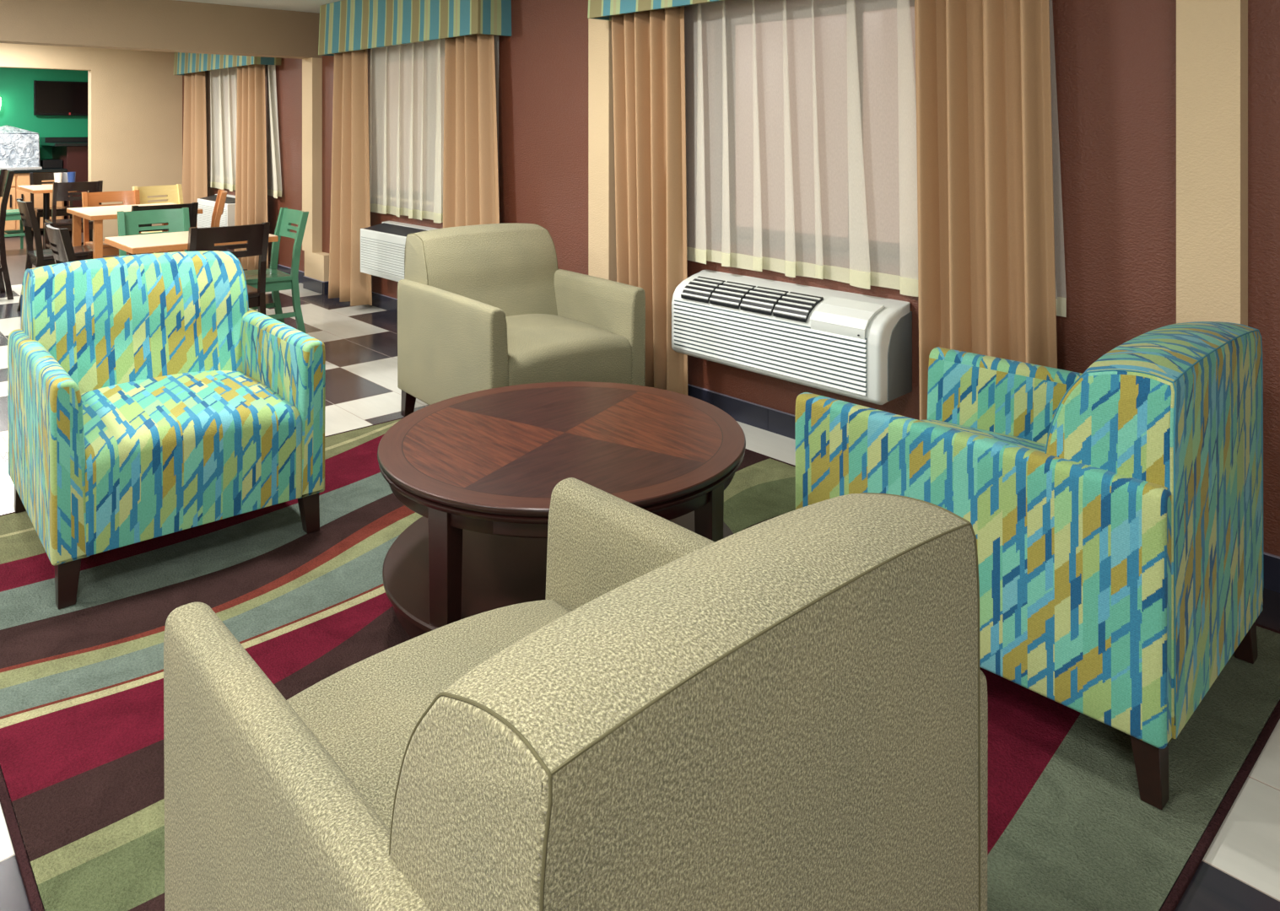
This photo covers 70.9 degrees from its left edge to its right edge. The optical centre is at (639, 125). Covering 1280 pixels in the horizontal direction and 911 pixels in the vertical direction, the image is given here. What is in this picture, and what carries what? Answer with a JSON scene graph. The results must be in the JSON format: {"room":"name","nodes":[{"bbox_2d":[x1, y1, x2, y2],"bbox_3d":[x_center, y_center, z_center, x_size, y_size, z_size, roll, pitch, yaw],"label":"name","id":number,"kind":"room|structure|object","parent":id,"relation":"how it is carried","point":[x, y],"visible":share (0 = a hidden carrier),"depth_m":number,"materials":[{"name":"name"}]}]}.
{"room":"hotel lobby","nodes":[
{"label":"hotel lobby","id":0,"kind":"room"},
{"bbox_2d":[0,67,87,159],"bbox_3d":[-9.894,0.219,10.668,6.950,2.352,0.100,0,0,-43],"label":"wall","id":1,"kind":"structure","parent":0,"point":[16,84],"depth_m":12.16,"materials":[{"name":"paint"}]},
{"bbox_2d":[33,80,87,115],"bbox_3d":[-7.868,-0.375,12.418,0.860,0.470,0.098,0,0,-43],"label":"television","id":2,"kind":"object","parent":1,"relation":"attached to","point":[51,98],"visible":0.65,"depth_m":12.29,"materials":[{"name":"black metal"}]},
{"bbox_2d":[40,136,87,142],"bbox_3d":[-7.714,0.190,12.384,0.880,0.070,0.350,0,0,-43],"label":"countertop","id":3,"kind":"structure","parent":1,"relation":"attached to","point":[51,139],"depth_m":12.13,"materials":[{"name":"black stone"}]},
{"bbox_2d":[0,43,182,241],"bbox_3d":[-7.841,0.219,8.268,6.685,2.352,0.140,0,0,-43],"label":"wall","id":4,"kind":"structure","parent":0,"point":[135,97],"depth_m":10.08,"materials":[{"name":"beige paint"}]},
{"bbox_2d":[0,0,322,59],"bbox_3d":[-5.185,-0.767,5.413,6.691,0.380,0.212,0,0,-44],"label":"beam","id":5,"kind":"structure","parent":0,"point":[154,25],"depth_m":6.79,"materials":[{"name":"beige paint"}]},
{"bbox_2d":[176,0,342,13],"bbox_3d":[-4.056,-0.982,4.285,7.100,0.050,18.200,0,0,-43],"label":"ceiling","id":6,"kind":"structure","parent":0,"point":[309,6],"depth_m":7.05,"materials":[{"name":"white paint"}]},
{"bbox_2d":[0,230,1279,910],"bbox_3d":[-4.167,1.420,4.257,6.900,0.050,18.090,0,0,-43],"label":"floor","id":7,"kind":"structure","parent":0,"point":[1245,846],"depth_m":3.89,"materials":[{"name":"beige tile"}]},
{"bbox_2d":[0,169,14,300],"bbox_3d":[-5.337,0.879,7.218,0.492,1.031,0.422,0,0,-43],"label":"dining chair","id":8,"kind":"object","parent":7,"relation":"on","point":[6,176],"visible":1,"depth_m":7.19,"materials":[{"name":"black wood"}]},
{"bbox_2d":[4,209,27,252],"bbox_3d":[-7.046,0.972,9.904,0.492,0.845,0.422,0,0,-43],"label":"dining chair","id":9,"kind":"object","parent":7,"relation":"on","point":[11,214],"visible":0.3,"depth_m":9.87,"materials":[{"name":"green paint"}]},
{"bbox_2d":[0,172,64,231],"bbox_3d":[-8.488,0.955,11.212,2.050,0.720,1.012,0,0,-43],"label":"base cabinet","id":10,"kind":"object","parent":7,"relation":"on","point":[19,179],"visible":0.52,"depth_m":11.24,"materials":[{"name":"brown wood"}]},
{"bbox_2d":[0,167,67,173],"bbox_3d":[-8.491,0.574,11.209,2.120,0.038,1.020,0,0,-43],"label":"countertop","id":11,"kind":"structure","parent":10,"relation":"on","point":[52,170],"depth_m":11.38,"materials":[{"name":"black stone"}]},
{"bbox_2d":[0,125,42,169],"bbox_3d":[-8.126,0.273,11.542,0.650,0.560,0.570,0,0,-43],"label":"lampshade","id":12,"kind":"object","parent":11,"relation":"on","point":[19,148],"visible":1,"depth_m":11.42,"materials":[{"name":"white stone"}]},
{"bbox_2d":[0,167,42,169],"bbox_3d":[-8.126,0.540,11.542,0.650,0.025,0.570,0,0,-43],"label":"tray","id":13,"kind":"object","parent":11,"relation":"on","point":[1,168],"depth_m":11.39,"materials":[{"name":"silver metal"}]},
{"bbox_2d":[39,158,62,168],"bbox_3d":[-7.803,0.499,11.863,0.220,0.108,0.500,0,0,-43],"label":"storage box","id":14,"kind":"object","parent":11,"relation":"on","point":[45,163],"visible":0.76,"depth_m":11.68,"materials":[{"name":"black metal"}]},
{"bbox_2d":[17,184,73,249],"bbox_3d":[-6.436,1.030,9.741,0.390,0.730,0.930,0,0,-43],"label":"dining table","id":15,"kind":"object","parent":7,"relation":"on","point":[45,190],"visible":0.37,"depth_m":9.71,"materials":[{"name":"brown wood"}]},
{"bbox_2d":[54,172,62,183],"bbox_3d":[-6.348,0.590,9.801,0.080,0.150,0.080,0,0,-43],"label":"cup","id":16,"kind":"object","parent":15,"relation":"on","point":[57,176],"visible":0.7,"depth_m":9.77,"materials":[{"name":"white ceramic"}]},
{"bbox_2d":[67,172,75,182],"bbox_3d":[-6.066,0.580,9.586,0.080,0.170,0.080,0,0,-43],"label":"tumbler","id":17,"kind":"object","parent":15,"relation":"on","point":[71,175],"visible":0.7,"depth_m":9.56,"materials":[{"name":"blue plastic"}]},
{"bbox_2d":[29,172,78,241],"bbox_3d":[-6.807,0.972,10.441,0.422,0.845,0.492,0,0,-43],"label":"dining chair","id":18,"kind":"object","parent":7,"relation":"on","point":[35,178],"visible":0.51,"depth_m":10.47,"materials":[{"name":"black wood"}]},
{"bbox_2d":[16,198,92,311],"bbox_3d":[-4.392,0.972,6.773,0.492,0.845,0.422,0,0,-43],"label":"dining chair","id":19,"kind":"object","parent":7,"relation":"on","point":[39,257],"visible":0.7,"depth_m":6.61,"materials":[{"name":"black wood"}]},
{"bbox_2d":[43,222,76,264],"bbox_3d":[-3.055,0.972,5.080,0.492,0.845,0.422,0,0,-43],"label":"dining chair","id":20,"kind":"object","parent":7,"relation":"on","point":[60,240],"visible":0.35,"depth_m":4.83,"materials":[{"name":"black wood"}]},
{"bbox_2d":[40,136,87,233],"bbox_3d":[-7.493,0.775,12.146,0.880,1.240,1.000,0,0,-43],"label":"cabinet","id":21,"kind":"object","parent":7,"relation":"on","point":[72,151],"visible":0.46,"depth_m":11.72,"materials":[{"name":"brown wood"}]},
{"bbox_2d":[43,180,102,249],"bbox_3d":[-5.683,0.972,9.013,0.422,0.845,0.492,0,0,-43],"label":"dining chair","id":22,"kind":"object","parent":7,"relation":"on","point":[60,190],"visible":0.53,"depth_m":8.84,"materials":[{"name":"black wood"}]},
{"bbox_2d":[81,189,153,256],"bbox_3d":[-4.306,0.972,7.401,0.422,0.845,0.492,0,0,-43],"label":"dining chair","id":23,"kind":"object","parent":7,"relation":"on","point":[127,197],"visible":0.33,"depth_m":7.49,"materials":[{"name":"orange wood"}]},
{"bbox_2d":[66,202,202,259],"bbox_3d":[-4.054,1.030,7.204,0.780,0.730,0.830,0,0,-43],"label":"dining table","id":24,"kind":"object","parent":7,"relation":"on","point":[97,214],"visible":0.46,"depth_m":6.98,"materials":[{"name":"brown wood"}]},
{"bbox_2d":[117,207,189,256],"bbox_3d":[-3.049,0.972,5.742,0.422,0.845,0.492,0,0,-43],"label":"dining chair","id":25,"kind":"object","parent":7,"relation":"on","point":[178,220],"visible":0.27,"depth_m":5.89,"materials":[{"name":"green paint"}]},
{"bbox_2d":[132,183,183,253],"bbox_3d":[-4.282,0.972,8.146,0.492,0.845,0.422,0,0,38],"label":"dining chair","id":26,"kind":"object","parent":7,"relation":"on","point":[174,192],"visible":0.3,"depth_m":8.30,"materials":[{"name":"yellow wood"}]},
{"bbox_2d":[117,202,198,256],"bbox_3d":[-3.475,0.972,6.464,0.422,0.845,0.492,0,0,-43],"label":"dining chair","id":27,"kind":"object","parent":7,"relation":"on","point":[193,207],"visible":0.12,"depth_m":6.31,"materials":[{"name":"black wood"}]},
{"bbox_2d":[104,231,278,253],"bbox_3d":[-2.689,1.030,5.392,0.790,0.730,0.623,0,0,-43],"label":"dining table","id":28,"kind":"object","parent":7,"relation":"on","point":[139,244],"visible":0.35,"depth_m":5.19,"materials":[{"name":"brown wood"}]},
{"bbox_2d":[162,189,227,253],"bbox_3d":[-3.703,0.972,7.472,0.492,0.845,0.422,0,0,-29],"label":"dining chair","id":29,"kind":"object","parent":7,"relation":"on","point":[218,212],"visible":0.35,"depth_m":7.39,"materials":[{"name":"orange wood"}]},
{"bbox_2d":[187,221,270,314],"bbox_3d":[-2.412,0.972,5.131,0.422,0.845,0.492,0,0,-43],"label":"dining chair","id":30,"kind":"object","parent":7,"relation":"on","point":[256,235],"visible":0.44,"depth_m":5.02,"materials":[{"name":"black wood"}]},
{"bbox_2d":[243,207,308,333],"bbox_3d":[-2.424,0.972,5.747,0.492,0.845,0.422,0,0,-41],"label":"dining chair","id":31,"kind":"object","parent":7,"relation":"on","point":[276,280],"visible":0.66,"depth_m":5.71,"materials":[{"name":"green paint"}]},
{"bbox_2d":[0,416,1279,910],"bbox_3d":[-0.311,1.389,2.719,2.660,0.012,3.365,0,0,-43],"label":"area rug","id":32,"kind":"object","parent":7,"relation":"on","point":[1070,828],"visible":0.26,"depth_m":2.11,"materials":[{"name":"multicoloured carpet"}]},
{"bbox_2d":[7,251,325,609],"bbox_3d":[-1.669,0.938,3.145,0.796,0.887,0.936,0,0,-42],"label":"armchair","id":33,"kind":"object","parent":32,"relation":"on","point":[148,399],"visible":1,"depth_m":3.01,"materials":[{"name":"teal fabric"}]},
{"bbox_2d":[397,223,645,416],"bbox_3d":[-0.564,0.938,4.173,0.796,0.887,0.936,0,0,-39],"label":"armchair","id":34,"kind":"object","parent":32,"relation":"on","point":[481,307],"visible":0.91,"depth_m":4.10,"materials":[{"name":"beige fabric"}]},
{"bbox_2d":[377,381,745,638],"bbox_3d":[-0.216,1.132,2.583,1.035,0.500,1.035,0,0,-43],"label":"coffee table","id":35,"kind":"object","parent":32,"relation":"on","point":[481,470],"visible":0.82,"depth_m":2.39,"materials":[{"name":"brown wood"}]},
{"bbox_2d":[382,510,733,631],"bbox_3d":[-0.216,1.221,2.583,1.008,0.021,1.008,0,0,-43],"label":"shelf","id":36,"kind":"object","parent":35,"relation":"attached to","point":[499,571],"depth_m":2.44,"materials":[{"name":"brown wood"}]},
{"bbox_2d":[163,477,988,910],"bbox_3d":[-0.127,0.938,1.294,0.796,0.887,0.936,0,0,-42],"label":"armchair","id":37,"kind":"object","parent":32,"relation":"on","point":[788,711],"visible":1,"depth_m":0.98,"materials":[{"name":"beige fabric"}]},
{"bbox_2d":[795,321,1263,810],"bbox_3d":[1.019,0.938,2.399,0.796,0.887,0.936,0,0,-43],"label":"armchair","id":38,"kind":"object","parent":32,"relation":"on","point":[1114,509],"visible":0.87,"depth_m":1.98,"materials":[{"name":"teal fabric"}]},
{"bbox_2d":[182,0,1279,556],"bbox_3d":[-1.593,0.219,6.577,0.160,2.352,18.200,0,0,-43],"label":"wall","id":39,"kind":"structure","parent":0,"point":[1113,67],"depth_m":3.15,"materials":[{"name":"brown paint"}]},
{"bbox_2d":[197,194,235,227],"bbox_3d":[-4.223,0.898,9.109,0.241,0.363,0.910,0,0,-43],"label":"air conditioner","id":40,"kind":"object","parent":39,"relation":"attached to","point":[207,204],"visible":0.48,"depth_m":9.05,"materials":[{"name":"white plastic"}]},
{"bbox_2d":[199,194,235,203],"bbox_3d":[-4.238,0.743,9.095,0.163,0.032,0.850,0,0,-43],"label":"vent","id":41,"kind":"object","parent":40,"relation":"attached to","point":[211,199],"depth_m":9.13,"materials":[{"name":"black"}]},
{"bbox_2d":[173,52,280,75],"bbox_3d":[-4.232,-0.757,9.114,0.247,0.394,2.414,0,0,-43],"label":"valance","id":42,"kind":"object","parent":39,"relation":"attached to","point":[184,62],"visible":0.42,"depth_m":9.01,"materials":[{"name":"fabric"}]},
{"bbox_2d":[182,70,207,203],"bbox_3d":[-4.846,0.377,9.731,0.129,1.965,0.650,0,0,-43],"label":"drape","id":43,"kind":"object","parent":42,"relation":"hanging from","point":[194,159],"visible":0.65,"depth_m":9.70,"materials":[{"name":"beige fabric"}]},
{"bbox_2d":[234,64,268,270],"bbox_3d":[-3.694,0.377,8.495,0.129,1.965,0.630,0,0,-43],"label":"drape","id":44,"kind":"object","parent":42,"relation":"hanging from","point":[251,172],"visible":0.73,"depth_m":8.42,"materials":[{"name":"beige fabric"}]},
{"bbox_2d":[208,64,281,198],"bbox_3d":[-3.993,0.030,8.968,0.051,1.271,2.030,0,0,-43],"label":"sheer curtain","id":45,"kind":"object","parent":39,"relation":"hanging from","point":[222,83],"visible":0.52,"depth_m":9.19,"materials":[{"name":"white fabric"}]},
{"bbox_2d":[302,57,322,252],"bbox_3d":[-2.816,0.249,7.712,0.085,1.652,0.212,0,0,-43],"label":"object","id":46,"kind":"structure","parent":39,"relation":"attached to","point":[312,67],"depth_m":7.65,"materials":[{"name":"beige paint"}]},
{"bbox_2d":[304,250,329,281],"bbox_3d":[-2.720,1.235,7.609,0.085,0.320,0.395,0,0,-43],"label":"trim","id":47,"kind":"structure","parent":39,"relation":"attached to","point":[316,264],"depth_m":7.54,"materials":[{"name":"beige paint"}]},
{"bbox_2d":[360,221,437,281],"bbox_3d":[-1.646,0.898,6.340,0.241,0.363,0.985,0,0,-43],"label":"air conditioner","id":48,"kind":"object","parent":39,"relation":"attached to","point":[382,245],"visible":0.53,"depth_m":6.37,"materials":[{"name":"white plastic"}]},
{"bbox_2d":[364,222,426,236],"bbox_3d":[-1.661,0.743,6.326,0.163,0.032,0.925,0,0,-43],"label":"vent","id":49,"kind":"object","parent":48,"relation":"attached to","point":[384,229],"depth_m":6.43,"materials":[{"name":"plastic"}]},
{"bbox_2d":[318,0,511,55],"bbox_3d":[-1.679,-0.757,6.371,0.247,0.394,2.309,0,0,-43],"label":"valance","id":50,"kind":"object","parent":39,"relation":"attached to","point":[345,25],"visible":0.95,"depth_m":6.13,"materials":[{"name":"fabric"}]},
{"bbox_2d":[328,48,372,306],"bbox_3d":[-2.276,0.377,6.973,0.127,1.965,0.590,0,0,-43],"label":"drape","id":51,"kind":"object","parent":50,"relation":"hanging from","point":[350,203],"visible":0.91,"depth_m":6.94,"materials":[{"name":"beige fabric"}]},
{"bbox_2d":[442,33,499,228],"bbox_3d":[-1.093,0.380,5.704,0.124,1.970,0.640,0,0,-43],"label":"drape","id":52,"kind":"object","parent":50,"relation":"hanging from","point":[470,165],"visible":0.59,"depth_m":5.66,"materials":[{"name":"beige fabric"}]},
{"bbox_2d":[367,35,499,223],"bbox_3d":[-1.556,0.030,6.349,0.052,1.271,1.924,0,0,-43],"label":"sheer curtain","id":53,"kind":"object","parent":39,"relation":"hanging from","point":[406,82],"visible":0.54,"depth_m":6.50,"materials":[{"name":"white fabric"}]},
{"bbox_2d":[588,18,616,281],"bbox_3d":[-0.194,0.219,4.894,0.085,2.352,0.170,0,0,-43],"label":"trim","id":54,"kind":"structure","parent":39,"relation":"attached to","point":[602,213],"depth_m":4.85,"materials":[{"name":"beige paint"}]},
{"bbox_2d":[587,0,723,21],"bbox_3d":[0.631,-0.757,3.889,0.247,0.394,2.389,0,0,-43],"label":"valance","id":55,"kind":"object","parent":39,"relation":"attached to","point":[597,9],"visible":0.88,"depth_m":4.46,"materials":[{"name":"fabric"}]},
{"bbox_2d":[611,5,687,395],"bbox_3d":[0.016,0.380,4.516,0.119,1.970,0.530,0,0,-43],"label":"drape","id":56,"kind":"object","parent":55,"relation":"hanging from","point":[648,46],"visible":0.77,"depth_m":4.46,"materials":[{"name":"beige fabric"}]},
{"bbox_2d":[914,0,1057,420],"bbox_3d":[1.209,0.380,3.235,0.121,1.970,0.550,0,0,-43],"label":"drape","id":57,"kind":"object","parent":55,"relation":"hanging from","point":[986,272],"visible":0.7,"depth_m":3.21,"materials":[{"name":"beige fabric"}]},
{"bbox_2d":[218,249,1279,593],"bbox_3d":[-0.498,1.343,5.213,0.096,0.104,14.290,0,0,-43],"label":"baseboard","id":58,"kind":"structure","parent":39,"relation":"attached to","point":[767,418],"depth_m":4.20,"materials":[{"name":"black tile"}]},
{"bbox_2d":[671,270,912,405],"bbox_3d":[0.609,0.890,3.912,0.249,0.371,1.133,0,0,-43],"label":"air conditioner","id":59,"kind":"object","parent":39,"relation":"attached to","point":[856,346],"visible":1,"depth_m":3.73,"materials":[{"name":"white plastic"}]},
{"bbox_2d":[680,276,823,322],"bbox_3d":[0.479,0.761,3.974,0.124,0.088,0.713,0,0,-43],"label":"vent","id":60,"kind":"object","parent":59,"relation":"attached to","point":[773,305],"depth_m":3.93,"materials":[{"name":"white plastic"}]},
{"bbox_2d":[711,0,918,266],"bbox_3d":[0.902,0.010,3.845,0.130,1.090,1.500,0,0,-43],"label":"window","id":61,"kind":"structure","parent":39,"relation":"in","point":[855,12],"depth_m":3.92,"materials":[{"name":"white metal"}]},
{"bbox_2d":[686,3,1066,317],"bbox_3d":[0.834,0.030,3.778,0.056,1.271,1.845,0,0,-43],"label":"sheer curtain","id":62,"kind":"object","parent":39,"relation":"hanging from","point":[859,278],"visible":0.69,"depth_m":3.88,"materials":[{"name":"white fabric"}]},
{"bbox_2d":[1176,0,1247,326],"bbox_3d":[1.771,0.219,2.783,0.085,2.352,0.172,0,0,-43],"label":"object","id":63,"kind":"structure","parent":39,"relation":"attached to","point":[1212,35],"depth_m":2.75,"materials":[{"name":"beige paint"}]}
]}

